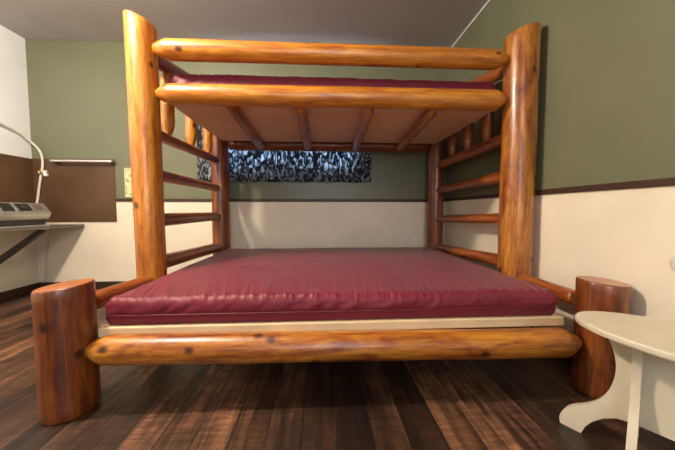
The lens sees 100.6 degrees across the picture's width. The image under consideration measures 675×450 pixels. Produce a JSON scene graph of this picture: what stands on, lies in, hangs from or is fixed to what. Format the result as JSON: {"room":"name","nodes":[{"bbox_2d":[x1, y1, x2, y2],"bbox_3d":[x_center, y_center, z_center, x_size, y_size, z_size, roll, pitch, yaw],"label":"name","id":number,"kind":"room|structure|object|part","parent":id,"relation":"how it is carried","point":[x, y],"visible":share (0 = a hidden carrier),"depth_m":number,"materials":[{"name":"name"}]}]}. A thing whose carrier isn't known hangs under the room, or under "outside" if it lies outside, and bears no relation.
{"room":"bedroom","nodes":[
{"label":"bedroom","id":0,"kind":"room"},
{"bbox_2d":[0,25,38,291],"bbox_3d":[-2.894,-0.428,0.133,0.100,2.440,5.250,0,3,-3],"label":"wall","id":1,"kind":"structure","parent":0,"point":[21,269],"depth_m":2.59,"materials":[{"name":"white paint"}]},
{"bbox_2d":[0,153,34,202],"bbox_3d":[-2.957,-0.305,2.142,0.007,0.620,1.250,0,3,-3],"label":"panel","id":2,"kind":"object","parent":1,"relation":"attached to","point":[16,172],"visible":0.57,"depth_m":2.60,"materials":[{"name":"brown wood"}]},
{"bbox_2d":[0,282,39,300],"bbox_3d":[-2.837,0.753,0.199,0.014,0.075,5.250,0,3,-3],"label":"baseboard","id":3,"kind":"structure","parent":1,"relation":"attached to","point":[4,295],"depth_m":2.61,"materials":[{"name":"brown wood"}]},
{"bbox_2d":[0,122,47,202],"bbox_3d":[-2.884,-0.511,2.255,0.140,0.784,0.993,0,3,-3],"label":"flexible hose","id":4,"kind":"object","parent":1,"relation":"attached to","point":[42,172],"visible":0.85,"depth_m":2.73,"materials":[{"name":"white plastic"}]},
{"bbox_2d":[0,224,83,263],"bbox_3d":[-2.724,0.246,2.155,0.472,0.439,1.290,0,3,-3],"label":"wall shelf","id":5,"kind":"object","parent":1,"relation":"attached to","point":[39,231],"visible":0.86,"depth_m":2.37,"materials":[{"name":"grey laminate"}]},
{"bbox_2d":[0,202,50,228],"bbox_3d":[-2.668,-0.069,2.036,0.323,0.200,0.880,0,3,-3],"label":"countertop appliance","id":6,"kind":"object","parent":5,"relation":"on","point":[12,215],"visible":1,"depth_m":2.26,"materials":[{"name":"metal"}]},
{"bbox_2d":[0,203,14,210],"bbox_3d":[-2.544,-0.138,2.150,0.052,0.062,0.080,0,3,-3],"label":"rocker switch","id":7,"kind":"object","parent":6,"relation":"attached to","point":[3,206],"depth_m":2.15,"materials":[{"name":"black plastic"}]},
{"bbox_2d":[14,203,32,210],"bbox_3d":[-2.551,-0.145,2.275,0.049,0.059,0.100,0,3,-3],"label":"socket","id":8,"kind":"object","parent":6,"relation":"attached to","point":[17,206],"depth_m":2.27,"materials":[{"name":"grey plastic"}]},
{"bbox_3d":[-2.561,-0.149,2.394,0.034,0.042,0.070,0,3,-3],"label":"rating plate","id":9,"kind":"part","parent":6,"relation":"part of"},
{"bbox_2d":[0,224,49,228],"bbox_3d":[-2.677,0.025,2.041,0.305,0.013,0.880,0,3,-3],"label":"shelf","id":10,"kind":"object","parent":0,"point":[2,226],"depth_m":2.24,"materials":[{"name":"metal"}]},
{"bbox_2d":[25,39,446,281],"bbox_3d":[-0.927,-0.577,2.924,4.155,2.440,0.100,0,3,-3],"label":"wall","id":11,"kind":"structure","parent":0,"point":[78,105],"depth_m":2.84,"materials":[{"name":"green paint"}]},
{"bbox_2d":[43,229,48,282],"bbox_3d":[-2.897,0.298,2.784,0.075,0.557,0.019,0,3,-9],"label":"hanging cord","id":12,"kind":"object","parent":11,"relation":"hanging from","point":[47,245],"visible":0.91,"depth_m":2.78,"materials":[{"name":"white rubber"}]},
{"bbox_2d":[32,158,116,221],"bbox_3d":[-2.607,-0.342,2.783,0.766,0.625,0.007,0,3,-3],"label":"panel","id":13,"kind":"object","parent":11,"relation":"attached to","point":[71,191],"visible":0.82,"depth_m":2.78,"materials":[{"name":"brown wood"}]},
{"bbox_2d":[50,160,114,164],"bbox_3d":[-2.487,-0.618,2.739,0.570,0.044,0.062,0,3,-3],"label":"towel rail","id":14,"kind":"object","parent":13,"relation":"attached to","point":[112,162],"visible":1,"depth_m":2.71,"materials":[{"name":"silver metal"}]},
{"bbox_2d":[39,281,125,288],"bbox_3d":[-0.924,0.607,2.930,4.127,0.075,0.014,0,3,-3],"label":"baseboard","id":15,"kind":"structure","parent":11,"relation":"attached to","point":[101,284],"depth_m":2.84,"materials":[{"name":"brown wood"}]},
{"bbox_2d":[124,168,131,196],"bbox_3d":[-2.075,-0.426,2.812,0.120,0.290,0.002,0,3,-3],"label":"paper note","id":16,"kind":"object","parent":11,"relation":"attached to","point":[127,171],"visible":0.64,"depth_m":2.81,"materials":[{"name":"yellow paper"}]},
{"bbox_2d":[115,199,426,201],"bbox_3d":[-0.543,-0.256,2.908,3.368,0.030,0.012,0,3,-3],"label":"trim","id":17,"kind":"structure","parent":11,"relation":"attached to","point":[116,200],"depth_m":2.91,"materials":[{"name":"brown wood"}]},
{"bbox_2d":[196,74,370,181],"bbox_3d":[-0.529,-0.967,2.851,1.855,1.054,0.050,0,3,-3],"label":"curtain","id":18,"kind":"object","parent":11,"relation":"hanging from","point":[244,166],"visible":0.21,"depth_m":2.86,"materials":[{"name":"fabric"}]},
{"bbox_2d":[0,0,487,46],"bbox_3d":[-0.770,-1.703,0.189,4.355,0.100,5.450,0,3,-3],"label":"ceiling","id":19,"kind":"structure","parent":0,"point":[431,23],"depth_m":2.40,"materials":[{"name":"paint"}]},
{"bbox_2d":[0,289,674,449],"bbox_3d":[-0.770,0.834,0.325,4.355,0.100,5.450,0,3,-3],"label":"floor","id":20,"kind":"structure","parent":0,"point":[478,404],"depth_m":1.12,"materials":[{"name":"laminate"}]},
{"bbox_2d":[31,10,631,425],"bbox_3d":[-0.004,-0.285,1.957,2.422,1.961,1.846,0,3,-3],"label":"bunk bed","id":21,"kind":"object","parent":20,"relation":"on","point":[69,351],"visible":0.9,"depth_m":1.56,"materials":[{"name":"brown wood"}]},
{"bbox_3d":[-1.072,0.483,1.112,0.186,0.516,0.185,0,3,-3],"label":"short post","id":22,"kind":"part","parent":21,"relation":"part of","materials":[{"name":"brown wood"}]},
{"bbox_3d":[-1.064,0.326,1.379,0.082,0.082,0.391,0,2,0],"label":"rail","id":23,"kind":"part","parent":21,"relation":"part of","materials":[{"name":"brown wood"}]},
{"bbox_3d":[-1.090,-0.228,1.608,0.155,1.883,0.154,-1,3,-3],"label":"tall post","id":24,"kind":"part","parent":21,"relation":"part of","materials":[{"name":"brown wood"}]},
{"bbox_3d":[-1.116,-1.090,2.118,0.086,0.085,1.024,0,13,-2],"label":"guard rail","id":25,"kind":"part","parent":21,"relation":"part of","materials":[{"name":"brown wood"}]},
{"bbox_3d":[-1.138,-0.326,2.724,0.167,1.960,0.166,0,3,-3],"label":"tall post","id":26,"kind":"part","parent":21,"relation":"part of","materials":[{"name":"brown wood"}]},
{"bbox_3d":[-0.070,-0.784,2.763,2.000,0.120,0.121,0,3,-3],"label":"rail","id":27,"kind":"part","parent":21,"relation":"part of","materials":[{"name":"brown wood"}]},
{"bbox_3d":[-0.011,-0.991,1.631,2.085,0.114,0.114,0,3,-3],"label":"guard rail","id":28,"kind":"part","parent":21,"relation":"part of","materials":[{"name":"brown wood"}]},
{"bbox_3d":[-0.005,-0.749,1.645,2.072,0.121,0.120,0,3,-3],"label":"rail","id":29,"kind":"part","parent":21,"relation":"part of","materials":[{"name":"brown wood"}]},
{"bbox_2d":[105,247,557,324],"bbox_3d":[-0.027,0.311,1.961,1.966,0.125,1.536,0,3,-3],"label":"mattress","id":30,"kind":"object","parent":21,"relation":"on","point":[235,285],"visible":1,"depth_m":1.27,"materials":[{"name":"red leather"}]},
{"bbox_2d":[168,73,494,88],"bbox_3d":[-0.026,-0.854,2.169,2.024,0.169,0.918,0,3,-3],"label":"mattress","id":31,"kind":"object","parent":21,"relation":"on","point":[174,77],"visible":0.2,"depth_m":1.71,"materials":[{"name":"red leather"}]},
{"bbox_3d":[0.035,0.506,1.172,2.075,0.124,0.124,1,3,-3],"label":"rail","id":32,"kind":"part","parent":21,"relation":"part of","materials":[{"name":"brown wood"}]},
{"bbox_3d":[0.998,-0.333,2.850,0.161,1.960,0.161,0,3,-3],"label":"tall post","id":33,"kind":"part","parent":21,"relation":"part of","materials":[{"name":"brown wood"}]},
{"bbox_3d":[1.047,-1.096,2.245,0.085,0.085,1.025,0,13,-5],"label":"guard rail","id":34,"kind":"part","parent":21,"relation":"part of","materials":[{"name":"brown wood"}]},
{"bbox_3d":[1.114,-0.240,1.738,0.192,1.894,0.191,0,3,-3],"label":"tall post","id":35,"kind":"part","parent":21,"relation":"part of","materials":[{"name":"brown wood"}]},
{"bbox_3d":[1.115,0.335,1.501,0.072,0.073,0.375,0,3,-2],"label":"rail","id":36,"kind":"part","parent":21,"relation":"part of","materials":[{"name":"brown wood"}]},
{"bbox_3d":[1.156,0.485,1.233,0.181,0.498,0.182,0,3,-3],"label":"short post","id":37,"kind":"part","parent":21,"relation":"part of","materials":[{"name":"brown wood"}]},
{"bbox_2d":[559,311,674,449],"bbox_3d":[1.030,0.544,0.782,0.448,0.430,0.575,0,3,-3],"label":"side table","id":38,"kind":"object","parent":20,"relation":"on","point":[641,393],"visible":1,"depth_m":0.87,"materials":[{"name":"beige paint"}]},
{"bbox_3d":[0.956,0.549,0.898,0.380,0.407,0.022,-3,4,-41],"label":"leg panel","id":39,"kind":"part","parent":38,"relation":"part of","materials":[{"name":"beige paint"}]},
{"bbox_2d":[443,0,674,332],"bbox_3d":[1.353,-0.441,0.382,0.100,2.440,5.250,0,3,-3],"label":"wall","id":40,"kind":"structure","parent":0,"point":[606,108],"depth_m":1.37,"materials":[{"name":"green paint"}]},
{"bbox_2d":[452,0,490,46],"bbox_3d":[1.298,-1.652,0.314,0.012,0.014,5.250,0,3,-3],"label":"trim","id":41,"kind":"structure","parent":40,"relation":"attached to","point":[486,4],"depth_m":2.43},
{"bbox_2d":[530,326,572,361],"bbox_3d":[1.297,0.740,0.442,0.014,0.075,5.250,0,3,-3],"label":"baseboard","id":42,"kind":"structure","parent":40,"relation":"attached to","point":[570,357],"depth_m":1.49,"materials":[{"name":"brown wood"}]},
{"bbox_2d":[444,177,674,200],"bbox_3d":[1.298,-0.128,0.396,0.012,0.030,5.250,0,3,-3],"label":"trim","id":43,"kind":"structure","parent":40,"relation":"attached to","point":[663,181],"depth_m":1.33,"materials":[{"name":"brown wood"}]},
{"bbox_2d":[669,256,674,271],"bbox_3d":[1.256,0.145,1.026,0.022,0.072,0.072,0,3,-3],"label":"round wall fitting","id":44,"kind":"object","parent":40,"relation":"attached to","point":[672,260],"visible":1,"depth_m":1.04,"materials":[{"name":"white plastic"}]}
]}

